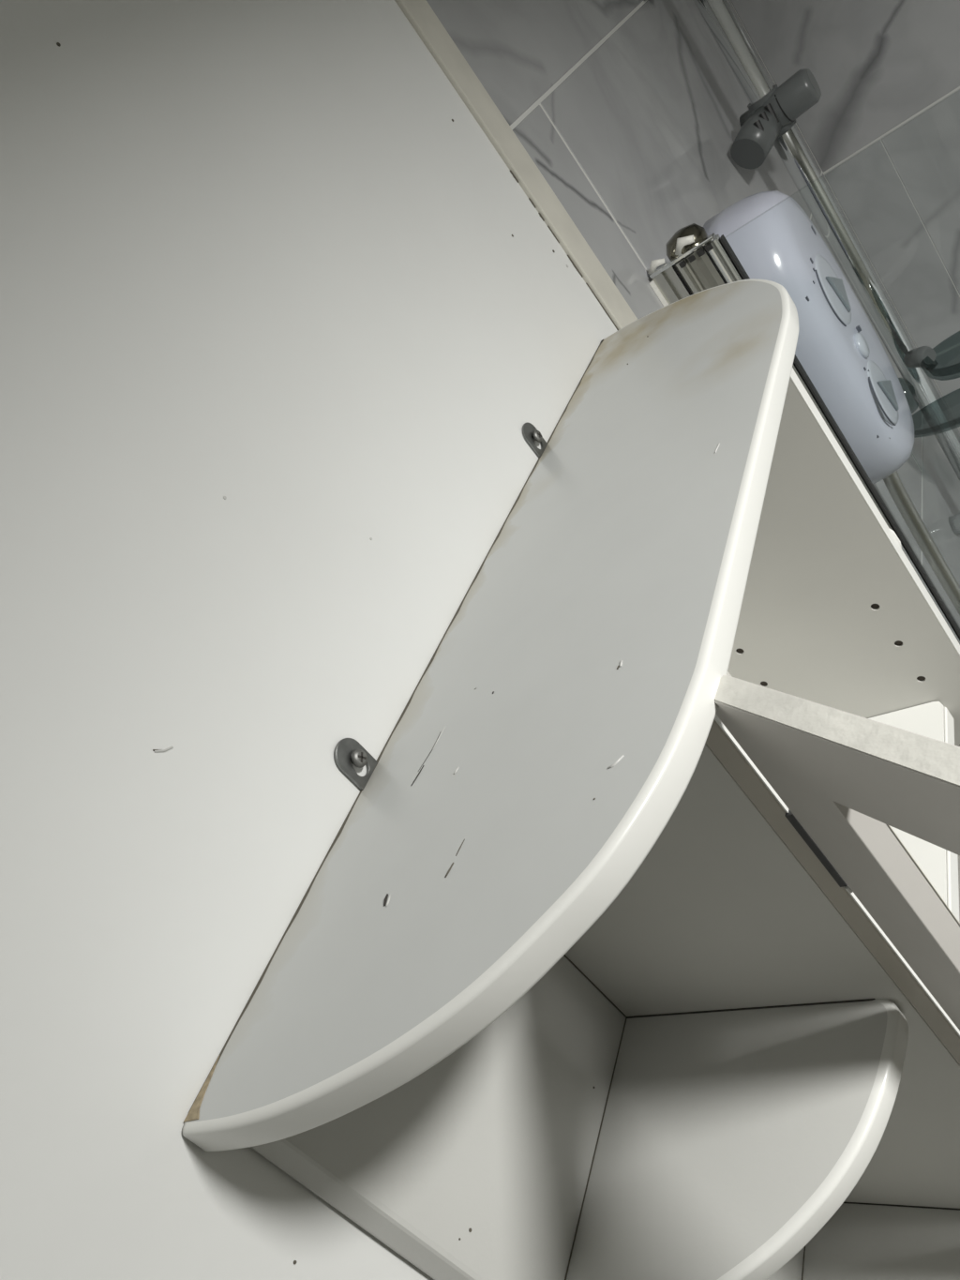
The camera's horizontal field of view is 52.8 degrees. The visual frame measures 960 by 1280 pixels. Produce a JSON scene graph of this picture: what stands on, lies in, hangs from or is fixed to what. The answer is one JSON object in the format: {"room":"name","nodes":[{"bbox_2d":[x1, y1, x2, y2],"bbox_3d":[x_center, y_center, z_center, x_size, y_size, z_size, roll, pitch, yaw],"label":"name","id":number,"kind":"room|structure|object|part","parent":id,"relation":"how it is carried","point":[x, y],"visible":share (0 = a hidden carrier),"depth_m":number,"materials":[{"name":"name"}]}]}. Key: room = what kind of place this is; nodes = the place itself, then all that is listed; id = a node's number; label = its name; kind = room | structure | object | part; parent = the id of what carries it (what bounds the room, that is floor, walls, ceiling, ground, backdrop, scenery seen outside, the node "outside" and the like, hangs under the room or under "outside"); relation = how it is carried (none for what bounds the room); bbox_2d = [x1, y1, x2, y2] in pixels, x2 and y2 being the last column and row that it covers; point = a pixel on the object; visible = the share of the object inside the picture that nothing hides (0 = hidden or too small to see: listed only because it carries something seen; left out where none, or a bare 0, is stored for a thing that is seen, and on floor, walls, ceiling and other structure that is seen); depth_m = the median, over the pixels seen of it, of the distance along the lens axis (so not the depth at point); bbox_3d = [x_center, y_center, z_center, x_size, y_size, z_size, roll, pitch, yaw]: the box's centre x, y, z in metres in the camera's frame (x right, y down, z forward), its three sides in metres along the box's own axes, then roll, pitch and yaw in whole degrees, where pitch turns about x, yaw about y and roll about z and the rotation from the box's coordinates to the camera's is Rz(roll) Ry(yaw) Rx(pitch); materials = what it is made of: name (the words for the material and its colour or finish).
{"room":"bathroom","nodes":[
{"label":"bathroom","id":0,"kind":"room"},
{"bbox_2d":[0,0,617,1279],"bbox_3d":[0.147,1.013,0.279,0.121,2.430,2.236,-22,28,38],"label":"wall","id":1,"kind":"structure","parent":0,"point":[282,323],"depth_m":0.40,"materials":[{"name":"paint"}]},
{"bbox_2d":[334,737,377,790],"bbox_3d":[-0.050,0.050,0.409,0.013,0.022,0.016,-22,28,38],"label":"bracket","id":2,"kind":"object","parent":1,"relation":"attached to","point":[346,749],"visible":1,"depth_m":0.41,"materials":[{"name":"metal"}]},
{"bbox_2d":[522,421,547,457],"bbox_3d":[0.037,-0.126,0.598,0.013,0.022,0.016,-22,28,38],"label":"bracket","id":3,"kind":"object","parent":1,"relation":"attached to","point":[531,434],"visible":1,"depth_m":0.60,"materials":[{"name":"metal"}]},
{"bbox_2d":[182,278,959,1279],"bbox_3d":[0.304,0.114,0.508,0.366,0.576,0.590,-22,28,38],"label":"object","id":4,"kind":"object","parent":1,"relation":"attached to","point":[621,955],"visible":1,"depth_m":0.39,"materials":[{"name":"white wood"}]},
{"bbox_3d":[0.062,-0.053,0.465,0.165,0.014,0.589,-22,28,38],"label":"edge trim","id":5,"kind":"part","parent":4,"relation":"part of","materials":[{"name":"white wood"}]},
{"bbox_3d":[0.112,0.310,0.472,0.008,0.562,0.144,-22,28,38],"label":"panel","id":6,"kind":"part","parent":4,"relation":"part of","materials":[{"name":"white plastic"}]},
{"bbox_2d":[566,1000,888,1279],"bbox_3d":[0.102,0.216,0.394,0.132,0.012,0.137,-22,28,38],"label":"shelf","id":7,"kind":"object","parent":4,"relation":"attached to","point":[718,1138],"depth_m":0.40,"materials":[{"name":"white laminate"}]},
{"bbox_3d":[0.187,0.239,0.484,0.148,0.562,0.012,-22,28,38],"label":"panel","id":8,"kind":"part","parent":4,"relation":"part of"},
{"bbox_3d":[0.108,0.221,0.377,0.193,0.012,0.044,-43,22,-6],"label":"edge trim","id":9,"kind":"part","parent":4,"relation":"part of","materials":[{"name":"white wood"}]},
{"bbox_3d":[0.244,0.215,0.435,0.009,0.562,0.012,-22,28,38],"label":"edge trim","id":10,"kind":"part","parent":4,"relation":"part of","materials":[{"name":"beige wood"}]},
{"bbox_3d":[0.247,0.214,0.432,0.001,0.562,0.012,-22,28,38],"label":"edge trim","id":11,"kind":"part","parent":4,"relation":"part of","materials":[{"name":"white wood"}]},
{"bbox_3d":[0.294,0.229,0.310,0.011,0.555,0.250,-45,22,-10],"label":"door","id":12,"kind":"part","parent":4,"relation":"part of","materials":[{"name":"paint"}]},
{"bbox_3d":[0.273,0.069,0.662,0.154,0.562,0.010,-22,28,38],"label":"panel","id":13,"kind":"part","parent":4,"relation":"part of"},
{"bbox_3d":[0.329,0.045,0.614,0.001,0.562,0.010,-22,28,38],"label":"edge trim","id":14,"kind":"part","parent":4,"relation":"part of","materials":[{"name":"white"}]},
{"bbox_2d":[802,1203,959,1279],"bbox_3d":[0.216,0.348,0.464,0.132,0.012,0.137,-22,28,38],"label":"shelf","id":15,"kind":"object","parent":4,"relation":"attached to","point":[860,1241],"depth_m":0.51,"materials":[{"name":"white laminate"}]},
{"bbox_2d":[868,701,959,921],"bbox_3d":[0.218,0.139,0.565,0.115,0.012,0.249,-22,28,38],"label":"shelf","id":16,"kind":"object","parent":4,"relation":"in","point":[934,720],"visible":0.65,"depth_m":0.55,"materials":[{"name":"white"}]},
{"bbox_3d":[0.259,0.124,0.528,0.002,0.011,0.243,-22,28,38],"label":"edge trim","id":17,"kind":"part","parent":16,"relation":"part of","materials":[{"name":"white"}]},
{"bbox_2d":[426,0,959,628],"bbox_3d":[0.669,-0.047,1.409,0.120,2.430,1.034,-22,28,38],"label":"tiled wall","id":18,"kind":"structure","parent":0,"point":[630,112],"depth_m":0.90,"materials":[{"name":"white tile"}]},
{"bbox_2d":[394,0,637,330],"bbox_3d":[0.555,0.258,1.027,0.006,2.430,0.041,-22,28,38],"label":"trim","id":19,"kind":"structure","parent":18,"relation":"attached to","point":[419,13],"depth_m":0.70,"materials":[{"name":"paint"}]},
{"bbox_2d":[647,223,959,644],"bbox_3d":[0.870,0.047,0.838,0.820,1.424,0.045,-22,28,38],"label":"screen","id":20,"kind":"object","parent":18,"relation":"attached to","point":[699,262],"visible":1,"depth_m":0.81,"materials":[{"name":"silver metal"}]},
{"bbox_3d":[0.172,-0.333,0.810,0.036,0.022,0.036,-22,28,38],"label":"pivot knob","id":21,"kind":"part","parent":20,"relation":"part of","materials":[{"name":"silver metal"}]},
{"bbox_3d":[0.897,0.052,0.813,0.752,1.402,0.006,-22,28,38],"label":"glass panel","id":22,"kind":"part","parent":20,"relation":"part of","materials":[{"name":"clear glass"}]},
{"bbox_2d":[703,190,918,483],"bbox_3d":[0.350,-0.309,0.989,0.093,0.336,0.249,-22,28,38],"label":"shower","id":23,"kind":"object","parent":18,"relation":"attached to","point":[772,236],"visible":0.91,"depth_m":0.90,"materials":[{"name":"white plastic"}]},
{"bbox_2d":[883,470,959,615],"bbox_3d":[0.704,0.081,1.247,0.023,0.831,0.038,-22,28,38],"label":"shower hose","id":24,"kind":"object","parent":23,"relation":"hanging from","point":[893,482],"visible":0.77,"depth_m":1.12,"materials":[{"name":"silver metal"}]},
{"bbox_2d":[693,0,959,535],"bbox_3d":[0.419,-0.481,1.145,0.104,0.960,0.093,-22,28,38],"label":"riser rail","id":25,"kind":"object","parent":18,"relation":"attached to","point":[770,120],"visible":1,"depth_m":1.12,"materials":[{"name":"silver metal"}]},
{"bbox_2d":[903,346,938,437],"bbox_3d":[0.584,-0.321,1.175,0.178,0.097,0.091,-13,35,49],"label":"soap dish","id":26,"kind":"object","parent":25,"relation":"attached to","point":[924,356],"visible":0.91,"depth_m":1.19,"materials":[{"name":"plastic"}]},
{"bbox_3d":[0.547,-0.352,1.200,0.026,0.028,0.039,-40,22,1],"label":"clip knob","id":27,"kind":"part","parent":26,"relation":"part of","materials":[{"name":"grey plastic"}]},
{"bbox_3d":[0.554,-0.349,1.203,0.020,0.027,0.038,-40,22,2],"label":"arm","id":28,"kind":"part","parent":26,"relation":"part of","materials":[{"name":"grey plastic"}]},
{"bbox_2d":[729,0,959,426],"bbox_3d":[1.550,-0.646,1.102,1.901,2.432,0.120,-22,28,38],"label":"wall","id":29,"kind":"structure","parent":0,"point":[882,131],"depth_m":1.38,"materials":[{"name":"white tile"}]}
]}

